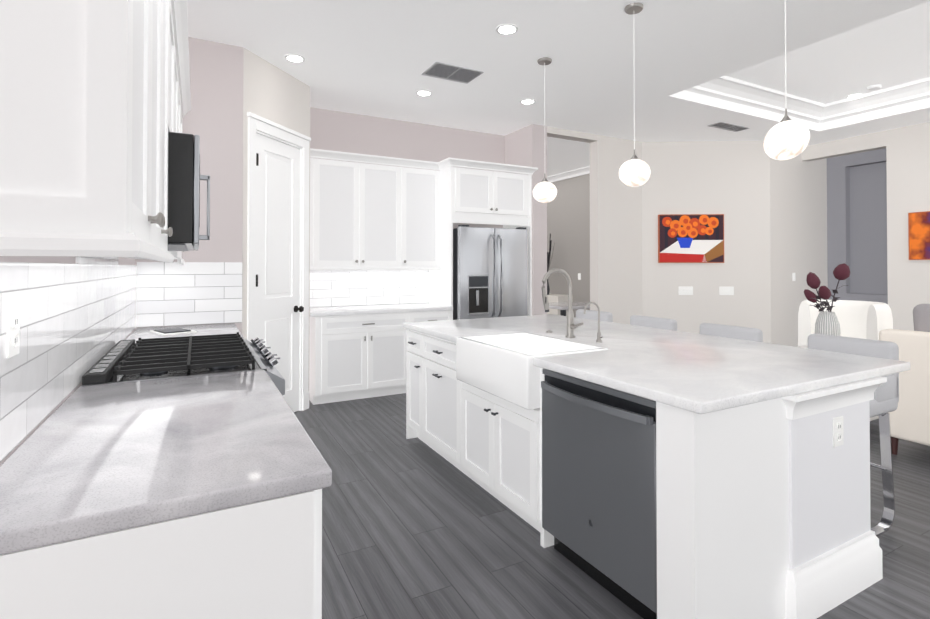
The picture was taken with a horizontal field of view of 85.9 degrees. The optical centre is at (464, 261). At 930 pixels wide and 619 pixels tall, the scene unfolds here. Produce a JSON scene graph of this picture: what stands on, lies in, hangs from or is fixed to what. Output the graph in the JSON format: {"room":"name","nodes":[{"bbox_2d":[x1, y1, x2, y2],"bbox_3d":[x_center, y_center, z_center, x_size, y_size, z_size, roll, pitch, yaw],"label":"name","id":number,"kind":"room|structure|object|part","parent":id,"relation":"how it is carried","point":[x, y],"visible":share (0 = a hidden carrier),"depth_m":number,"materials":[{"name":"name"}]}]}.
{"room":"kitchen","nodes":[
{"label":"kitchen","id":0,"kind":"room"},
{"bbox_2d":[0,256,134,465],"bbox_3d":[-0.857,-0.195,0.594,0.150,3.130,7.180,0,-1,-28],"label":"wall","id":1,"kind":"structure","parent":0,"point":[65,259],"depth_m":1.52,"materials":[{"name":"grey paint"}]},
{"bbox_2d":[0,0,166,249],"bbox_3d":[-0.913,-0.584,1.188,0.284,1.080,0.946,0,-1,-28],"label":"upper cabinet","id":2,"kind":"object","parent":1,"relation":"attached to","point":[154,110],"depth_m":0.81,"materials":[{"name":"white wood"}]},
{"bbox_3d":[-0.693,-0.588,0.778,0.284,1.080,0.016,0,-1,-28],"label":"left wall cabinet end panel","id":3,"kind":"part","parent":2,"relation":"part of","materials":[{"name":"white wood"}]},
{"bbox_2d":[0,257,241,462],"bbox_3d":[-1.276,0.199,2.292,0.716,0.537,3.478,0,-1,-28],"label":"backsplash","id":4,"kind":"structure","parent":1,"relation":"attached to","point":[81,317],"depth_m":1.87,"materials":[{"name":"tile"}]},
{"bbox_2d":[7,305,19,358],"bbox_3d":[-1.080,0.166,1.196,0.009,0.120,0.075,0,-1,-28],"label":"outlet","id":5,"kind":"object","parent":4,"relation":"attached to","point":[13,328],"visible":1,"depth_m":1.18,"materials":[{"name":"white plastic"}]},
{"bbox_2d":[123,116,181,258],"bbox_3d":[-2.032,-0.561,3.275,0.284,1.080,1.018,0,-1,-28],"label":"upper cabinet","id":6,"kind":"object","parent":1,"relation":"attached to","point":[176,254],"depth_m":3.32,"materials":[{"name":"white wood"}]},
{"bbox_2d":[0,0,190,264],"bbox_3d":[-1.444,-0.594,2.239,0.341,1.202,3.413,0,-1,-28],"label":"trim","id":7,"kind":"structure","parent":6,"relation":"attached to","point":[60,243],"depth_m":0.81,"materials":[{"name":"white wood"}]},
{"bbox_2d":[167,0,174,251],"bbox_3d":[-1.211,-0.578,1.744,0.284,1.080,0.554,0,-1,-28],"label":"upper cabinet","id":8,"kind":"object","parent":1,"relation":"attached to","point":[170,29],"depth_m":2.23,"materials":[{"name":"white wood"}]},
{"bbox_2d":[175,47,181,132],"bbox_3d":[-1.567,-0.826,2.410,0.284,0.570,1.070,0,-1,-28],"label":"upper cabinet","id":9,"kind":"object","parent":1,"relation":"attached to","point":[178,110],"depth_m":2.89,"materials":[{"name":"white wood"}]},
{"bbox_2d":[168,132,209,250],"bbox_3d":[-1.494,-0.293,2.443,0.447,0.454,1.040,0,-1,-28],"label":"microwave","id":10,"kind":"object","parent":9,"relation":"attached to","point":[185,177],"visible":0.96,"depth_m":2.04,"materials":[{"name":"black metal"}]},
{"bbox_2d":[135,34,243,333],"bbox_3d":[-2.127,-0.160,3.883,0.720,3.130,0.120,0,-1,-28],"label":"wall","id":11,"kind":"structure","parent":0,"point":[213,118],"depth_m":3.90,"materials":[{"name":"grey paint"}]},
{"bbox_2d":[242,48,309,390],"bbox_3d":[-1.706,-0.154,4.458,0.120,3.130,0.919,0,-1,17],"label":"wall","id":12,"kind":"structure","parent":0,"point":[273,93],"depth_m":4.30,"materials":[{"name":"white paint"}]},
{"bbox_2d":[247,112,310,411],"bbox_3d":[-1.674,0.101,4.451,0.184,2.620,0.854,0,-1,17],"label":"door","id":13,"kind":"structure","parent":12,"relation":"attached to","point":[278,278],"depth_m":4.48,"materials":[{"name":"white wood"}]},
{"bbox_2d":[310,107,504,306],"bbox_3d":[-0.730,-0.136,6.113,2.790,3.130,0.150,0,-1,-28],"label":"wall","id":14,"kind":"structure","parent":0,"point":[332,130],"depth_m":6.01,"materials":[{"name":"grey paint"}]},
{"bbox_2d":[310,270,428,306],"bbox_3d":[-1.132,0.301,5.801,1.546,0.410,0.009,0,-1,-28],"label":"backsplash","id":15,"kind":"structure","parent":14,"relation":"attached to","point":[366,287],"depth_m":5.80,"materials":[{"name":"tile"}]},
{"bbox_2d":[310,158,439,265],"bbox_3d":[-1.040,-0.511,5.647,1.538,1.130,0.361,0,-1,-28],"label":"upper cabinet","id":16,"kind":"object","parent":14,"relation":"attached to","point":[364,214],"visible":1,"depth_m":5.50,"materials":[{"name":"white wood"}]},
{"bbox_2d":[310,148,537,269],"bbox_3d":[-0.378,-0.532,5.644,2.702,1.252,0.357,0,-1,-28],"label":"trim","id":17,"kind":"structure","parent":16,"relation":"attached to","point":[384,160],"depth_m":5.62,"materials":[{"name":"white wood"}]},
{"bbox_2d":[505,124,546,314],"bbox_3d":[-0.136,-0.114,8.190,0.220,3.130,4.510,0,-1,-28],"label":"wall","id":18,"kind":"structure","parent":0,"point":[526,146],"depth_m":6.22,"materials":[{"name":"grey paint"}]},
{"bbox_2d":[171,0,929,176],"bbox_3d":[1.960,-1.899,6.332,10.620,0.400,14.600,0,-1,-28],"label":"ceiling","id":19,"kind":"structure","parent":0,"point":[376,58],"depth_m":4.32,"materials":[{"name":"white paint"}]},
{"bbox_2d":[284,54,304,62],"bbox_3d":[-1.438,-1.717,4.224,0.169,0.008,0.169,0,-1,17],"label":"recessed light","id":20,"kind":"object","parent":19,"relation":"in","point":[295,58],"depth_m":4.21,"materials":[{"name":"white"}]},
{"bbox_2d":[416,90,431,95],"bbox_3d":[-0.415,-1.708,5.067,0.169,0.008,0.169,0,-1,17],"label":"recessed light","id":21,"kind":"object","parent":19,"relation":"in","point":[420,92],"depth_m":5.05,"materials":[{"name":"white plastic"}]},
{"bbox_2d":[421,62,483,83],"bbox_3d":[-0.114,-1.712,4.548,0.480,0.011,0.320,0,-1,-28],"label":"ceiling vent","id":22,"kind":"object","parent":19,"relation":"in","point":[450,72],"visible":1,"depth_m":4.54,"materials":[{"name":"grey metal"}]},
{"bbox_2d":[496,24,518,34],"bbox_3d":[0.312,-1.723,3.710,0.169,0.008,0.169,0,-1,17],"label":"recessed light","id":23,"kind":"object","parent":19,"relation":"in","point":[506,29],"depth_m":3.70,"materials":[{"name":"white"}]},
{"bbox_2d":[520,99,535,104],"bbox_3d":[0.669,-1.705,5.331,0.169,0.008,0.169,0,-1,17],"label":"recessed light","id":24,"kind":"object","parent":19,"relation":"in","point":[525,101],"depth_m":5.31,"materials":[{"name":"white plastic"}]},
{"bbox_2d":[533,57,556,202],"bbox_3d":[0.681,-1.111,4.264,0.206,1.221,0.206,0,-1,-28],"label":"pendant light","id":25,"kind":"object","parent":19,"relation":"hanging from","point":[544,190],"visible":1,"depth_m":4.20,"materials":[{"name":"white glass"}]},
{"bbox_3d":[0.681,-0.591,4.259,0.206,0.181,0.206,0,-1,-28],"label":"lamp shade","id":26,"kind":"part","parent":25,"relation":"part of","materials":[{"name":"white glass"}]},
{"bbox_2d":[619,3,650,186],"bbox_3d":[1.149,-1.119,3.392,0.203,1.222,0.204,0,-1,-28],"label":"pendant light","id":27,"kind":"object","parent":19,"relation":"hanging from","point":[634,171],"visible":1,"depth_m":3.33,"materials":[{"name":"white glass"}]},
{"bbox_3d":[1.149,-0.600,3.386,0.206,0.181,0.206,11,-18,2],"label":"lamp shade","id":28,"kind":"part","parent":27,"relation":"part of","materials":[{"name":"white glass"}]},
{"bbox_2d":[669,76,738,97],"bbox_3d":[3.601,-1.891,2.502,0.130,0.293,6.099,0,-1,-28],"label":"crown molding","id":29,"kind":"structure","parent":19,"relation":"attached to","point":[724,79],"depth_m":5.35,"materials":[{"name":"white wood"}]},
{"bbox_2d":[707,122,749,131],"bbox_3d":[3.319,-1.694,6.292,0.580,0.011,0.190,0,-1,-28],"label":"ceiling vent","id":30,"kind":"object","parent":19,"relation":"in","point":[728,126],"visible":1,"depth_m":6.27,"materials":[{"name":"grey metal"}]},
{"bbox_2d":[681,80,824,129],"bbox_3d":[3.389,-1.856,5.774,2.550,0.293,0.130,0,-1,-28],"label":"crown molding","id":31,"kind":"structure","parent":19,"relation":"attached to","point":[731,93],"depth_m":5.83,"materials":[{"name":"white wood"}]},
{"bbox_2d":[763,0,809,159],"bbox_3d":[1.617,-1.127,2.519,0.206,1.226,0.195,0,-1,-28],"label":"pendant light","id":32,"kind":"object","parent":19,"relation":"hanging from","point":[786,138],"visible":1,"depth_m":2.46,"materials":[{"name":"white glass"}]},
{"bbox_3d":[1.617,-0.610,2.514,0.206,0.181,0.206,-37,-39,21],"label":"lamp shade","id":33,"kind":"part","parent":32,"relation":"part of","materials":[{"name":"white glass"}]},
{"bbox_2d":[846,93,863,97],"bbox_3d":[4.703,-1.998,6.022,0.169,0.008,0.169,0,-1,17],"label":"recessed light","id":34,"kind":"object","parent":19,"relation":"in","point":[857,94],"depth_m":6.00,"materials":[{"name":"white"}]},
{"bbox_2d":[817,77,929,130],"bbox_3d":[5.996,-1.877,3.786,0.130,0.293,6.099,0,-1,-28],"label":"crown molding","id":35,"kind":"structure","parent":19,"relation":"attached to","point":[914,95],"depth_m":5.89,"materials":[{"name":"white wood"}]},
{"bbox_2d":[867,84,881,90],"bbox_3d":[4.685,-1.989,5.717,0.130,0.033,0.130,0,-1,-28],"label":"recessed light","id":36,"kind":"object","parent":19,"relation":"attached to","point":[874,87],"visible":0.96,"depth_m":5.69,"materials":[{"name":"white"}]},
{"bbox_2d":[547,173,589,316],"bbox_3d":[1.837,-0.097,9.685,0.150,3.130,4.040,0,-1,-28],"label":"wall","id":37,"kind":"structure","parent":0,"point":[568,218],"depth_m":9.21,"materials":[{"name":"grey paint"}]},
{"bbox_2d":[547,166,589,182],"bbox_3d":[1.764,-1.608,9.582,0.090,0.109,3.879,0,-1,-28],"label":"crown molding","id":38,"kind":"structure","parent":37,"relation":"attached to","point":[570,174],"depth_m":9.18,"materials":[{"name":"white wood"}]},
{"bbox_2d":[294,393,929,618],"bbox_3d":[2.005,1.456,5.809,15.000,0.060,16.500,0,-1,-28],"label":"floor","id":39,"kind":"structure","parent":0,"point":[415,528],"depth_m":2.47,"materials":[{"name":"grey wood"}]},
{"bbox_2d":[0,489,321,618],"bbox_3d":[-0.873,0.939,1.467,0.634,0.880,1.213,0,-1,-28],"label":"base cabinet","id":40,"kind":"object","parent":39,"relation":"on","point":[318,554],"depth_m":0.96,"materials":[{"name":"white wood"}]},
{"bbox_3d":[-0.600,0.934,0.935,0.613,0.880,0.018,0,-1,-28],"label":"left base cabinet end panel","id":41,"kind":"part","parent":40,"relation":"part of","materials":[{"name":"white wood"}]},
{"bbox_2d":[0,323,331,554],"bbox_3d":[-1.347,0.489,2.374,0.654,0.040,3.255,0,-1,-28],"label":"countertop","id":42,"kind":"structure","parent":40,"relation":"on","point":[85,461],"depth_m":1.16,"materials":[{"name":"stone"}]},
{"bbox_2d":[150,328,196,335],"bbox_3d":[-1.974,0.470,3.380,0.280,0.020,0.200,-1,-1,42],"label":"tray","id":43,"kind":"object","parent":42,"relation":"on","point":[170,331],"visible":0.96,"depth_m":3.33,"materials":[{"name":"white"}]},
{"bbox_2d":[81,332,284,394],"bbox_3d":[-1.355,0.906,2.504,0.748,0.969,1.060,0,-1,-28],"label":"cooktop","id":44,"kind":"object","parent":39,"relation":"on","point":[121,361],"visible":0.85,"depth_m":2.26,"materials":[{"name":"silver metal"}]},
{"bbox_2d":[309,312,412,404],"bbox_3d":[-1.179,0.981,5.388,0.985,0.880,0.659,0,-1,-28],"label":"base cabinet","id":45,"kind":"object","parent":39,"relation":"on","point":[354,357],"depth_m":5.08,"materials":[{"name":"white wood"}]},
{"bbox_2d":[310,303,452,316],"bbox_3d":[-0.972,0.523,5.501,1.546,0.040,0.683,0,-1,-28],"label":"countertop","id":46,"kind":"structure","parent":45,"relation":"on","point":[363,309],"depth_m":5.33,"materials":[{"name":"white stone"}]},
{"bbox_2d":[406,328,417,438],"bbox_3d":[-0.135,0.966,3.934,0.551,0.880,0.388,0,-1,-28],"label":"base cabinet","id":47,"kind":"object","parent":39,"relation":"on","point":[411,335],"depth_m":3.89,"materials":[{"name":"white wood"}]},
{"bbox_2d":[413,310,451,321],"bbox_3d":[-0.546,0.985,5.728,0.570,0.880,0.659,0,-1,-28],"label":"base cabinet","id":48,"kind":"object","parent":39,"relation":"on","point":[429,315],"depth_m":5.46,"materials":[{"name":"white wood"}]},
{"bbox_2d":[418,332,465,474],"bbox_3d":[0.073,0.962,3.547,0.551,0.880,0.729,0,-1,-28],"label":"base cabinet","id":49,"kind":"object","parent":39,"relation":"on","point":[441,396],"depth_m":3.42,"materials":[{"name":"white wood"}]},
{"bbox_2d":[429,166,531,319],"bbox_3d":[0.194,0.179,6.138,1.105,2.500,0.650,0,-1,-28],"label":"surround","id":50,"kind":"object","parent":39,"relation":"on","point":[474,196],"visible":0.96,"depth_m":5.85,"materials":[{"name":"white wood"}]},
{"bbox_2d":[453,225,527,319],"bbox_3d":[0.198,0.511,6.027,0.920,1.835,0.796,0,-1,-28],"label":"refrigerator","id":51,"kind":"object","parent":39,"relation":"on","point":[490,272],"visible":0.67,"depth_m":5.70,"materials":[{"name":"silver metal"}]},
{"bbox_2d":[466,372,553,547],"bbox_3d":[0.391,1.068,2.951,0.551,0.655,0.860,0,-1,-28],"label":"base cabinet","id":52,"kind":"object","parent":39,"relation":"on","point":[504,438],"depth_m":2.69,"materials":[{"name":"white wood"}]},
{"bbox_2d":[547,294,572,314],"bbox_3d":[1.646,1.045,9.479,0.350,0.840,0.800,0,-1,-28],"label":"console","id":53,"kind":"object","parent":39,"relation":"on","point":[557,298],"visible":0.21,"depth_m":9.14,"materials":[{"name":"grey wood"}]},
{"bbox_2d":[547,234,553,294],"bbox_3d":[1.510,0.047,9.417,0.395,1.155,0.413,0,-1,-28],"label":"sculpture","id":54,"kind":"object","parent":53,"relation":"on","point":[548,263],"visible":0.21,"depth_m":9.37,"materials":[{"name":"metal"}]},
{"bbox_2d":[549,302,589,315],"bbox_3d":[1.688,1.080,8.310,0.900,0.745,0.900,0,-1,-28],"label":"dining table","id":55,"kind":"object","parent":39,"relation":"on","point":[562,307],"visible":0.19,"depth_m":7.95,"materials":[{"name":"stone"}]},
{"bbox_2d":[576,309,612,321],"bbox_3d":[1.006,0.928,4.462,0.460,0.964,0.430,0,-1,-28],"label":"bar stool","id":56,"kind":"object","parent":39,"relation":"on","point":[604,316],"visible":0.12,"depth_m":4.50,"materials":[{"name":"grey fabric"}]},
{"bbox_2d":[630,315,676,330],"bbox_3d":[1.323,0.922,3.872,0.460,0.964,0.430,0,-1,-28],"label":"bar stool","id":57,"kind":"object","parent":39,"relation":"on","point":[656,322],"visible":0.15,"depth_m":3.91,"materials":[{"name":"grey fabric"}]},
{"bbox_2d":[656,401,737,599],"bbox_3d":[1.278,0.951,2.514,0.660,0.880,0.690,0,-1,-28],"label":"panel","id":58,"kind":"object","parent":39,"relation":"on","point":[697,454],"depth_m":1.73,"materials":[{"name":"white wood"}]},
{"bbox_2d":[541,368,656,618],"bbox_3d":[0.738,0.951,2.225,0.570,0.872,0.682,0,-1,-28],"label":"dishwasher","id":59,"kind":"object","parent":58,"relation":"in","point":[599,513],"visible":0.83,"depth_m":2.05,"materials":[{"name":"silver metal"}]},
{"bbox_2d":[403,314,909,413],"bbox_3d":[0.793,0.497,3.161,1.490,0.040,2.680,0,-1,-28],"label":"countertop","id":60,"kind":"structure","parent":58,"relation":"on","point":[697,373],"depth_m":2.32,"materials":[{"name":"white stone"}]},
{"bbox_2d":[456,332,607,409],"bbox_3d":[0.357,0.601,2.904,0.530,0.264,0.770,0,-1,-28],"label":"farmhouse sink","id":61,"kind":"object","parent":60,"relation":"in","point":[501,366],"visible":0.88,"depth_m":2.79,"materials":[{"name":"white ceramic"}]},
{"bbox_2d":[541,268,583,337],"bbox_3d":[0.597,0.259,3.071,0.252,0.436,0.139,0,-1,-28],"label":"faucet","id":62,"kind":"object","parent":60,"relation":"on","point":[571,326],"visible":1,"depth_m":3.13,"materials":[{"name":"silver metal"}]},
{"bbox_2d":[584,302,602,342],"bbox_3d":[0.750,0.355,2.916,0.132,0.240,0.048,0,-1,-28],"label":"faucet","id":63,"kind":"object","parent":60,"relation":"on","point":[598,339],"visible":1,"depth_m":2.94,"materials":[{"name":"silver metal"}]},
{"bbox_2d":[700,323,762,341],"bbox_3d":[1.630,0.916,3.299,0.460,0.964,0.430,0,-1,-28],"label":"bar stool","id":64,"kind":"object","parent":39,"relation":"on","point":[741,333],"visible":0.17,"depth_m":3.34,"materials":[{"name":"grey fabric"}]},
{"bbox_2d":[738,376,885,618],"bbox_3d":[1.488,0.946,2.122,0.660,0.880,0.200,0,-1,-28],"label":"kitchen island","id":65,"kind":"object","parent":39,"relation":"on","point":[763,509],"depth_m":1.95,"materials":[{"name":"white wood"}]},
{"bbox_2d":[833,416,843,446],"bbox_3d":[1.550,0.706,2.073,0.075,0.120,0.009,0,-1,-28],"label":"outlet","id":66,"kind":"object","parent":65,"relation":"attached to","point":[838,438],"visible":1,"depth_m":2.07,"materials":[{"name":"white plastic"}]},
{"bbox_2d":[798,300,892,420],"bbox_3d":[3.313,0.880,4.361,0.611,1.060,0.669,0,-1,-28],"label":"armchair","id":67,"kind":"object","parent":39,"relation":"on","point":[870,320],"visible":0.31,"depth_m":4.49,"materials":[{"name":"cream upholstery fabric"}]},
{"bbox_2d":[808,334,898,535],"bbox_3d":[2.006,0.910,2.724,0.460,0.964,0.430,0,-1,-28],"label":"bar stool","id":68,"kind":"object","parent":39,"relation":"on","point":[884,402],"visible":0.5,"depth_m":2.63,"materials":[{"name":"grey fabric"}]},
{"bbox_2d":[879,329,929,454],"bbox_3d":[4.019,0.942,2.883,0.980,0.905,2.330,0,-1,-28],"label":"sofa","id":69,"kind":"object","parent":39,"relation":"on","point":[910,418],"visible":0.54,"depth_m":3.50,"materials":[{"name":"white fabric"}]},
{"bbox_2d":[913,304,929,331],"bbox_3d":[3.402,0.556,3.584,0.194,0.501,0.260,0,-1,-28],"label":"knit cushion","id":70,"kind":"object","parent":69,"relation":"on","point":[921,317],"visible":0.5,"depth_m":3.60,"materials":[{"name":"grey fabric"}]},
{"bbox_3d":[2.817,1.040,3.877,0.380,0.730,0.380,0,-1,-28],"label":"side table","id":71,"kind":"object","parent":39,"relation":"on","visible":0},
{"bbox_2d":[804,263,849,335],"bbox_3d":[2.779,0.344,3.909,0.384,0.663,0.304,0,-1,-28],"label":"vase","id":72,"kind":"object","parent":71,"relation":"on","point":[826,322],"visible":0.88,"depth_m":3.86,"materials":[{"name":"ceramic"}]},
{"bbox_2d":[547,126,827,346],"bbox_3d":[3.258,-0.126,7.025,4.660,3.130,1.050,0,-1,-28],"label":"wall","id":73,"kind":"structure","parent":0,"point":[773,211],"depth_m":7.00,"materials":[{"name":"white paint"}]},
{"bbox_2d":[678,286,692,294],"bbox_3d":[3.098,0.409,7.008,0.200,0.120,0.013,0,-1,2],"label":"light switch","id":74,"kind":"object","parent":73,"relation":"attached to","point":[685,290],"depth_m":7.01,"materials":[{"name":"white plastic"}]},
{"bbox_2d":[658,214,723,262],"bbox_3d":[3.167,-0.321,6.998,0.900,0.680,0.037,0,-1,2],"label":"framed picture","id":75,"kind":"object","parent":73,"relation":"attached to","point":[690,238],"visible":1,"depth_m":6.98,"materials":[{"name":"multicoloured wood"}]},
{"bbox_2d":[719,287,733,294],"bbox_3d":[3.658,0.409,6.983,0.200,0.120,0.013,0,-1,2],"label":"light switch","id":76,"kind":"object","parent":73,"relation":"attached to","point":[722,290],"depth_m":6.98,"materials":[{"name":"white plastic"}]},
{"bbox_2d":[802,122,929,330],"bbox_3d":[6.639,-0.154,4.390,0.150,3.130,6.790,0,-1,-28],"label":"wall","id":77,"kind":"structure","parent":0,"point":[878,187],"depth_m":6.50,"materials":[{"name":"white paint"}]},
{"bbox_2d":[908,211,929,259],"bbox_3d":[5.677,-0.317,5.993,0.031,0.590,0.560,0,-1,-28],"label":"picture","id":78,"kind":"object","parent":77,"relation":"attached to","point":[919,235],"visible":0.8,"depth_m":6.14,"materials":[{"name":"brown wood"}]}
]}

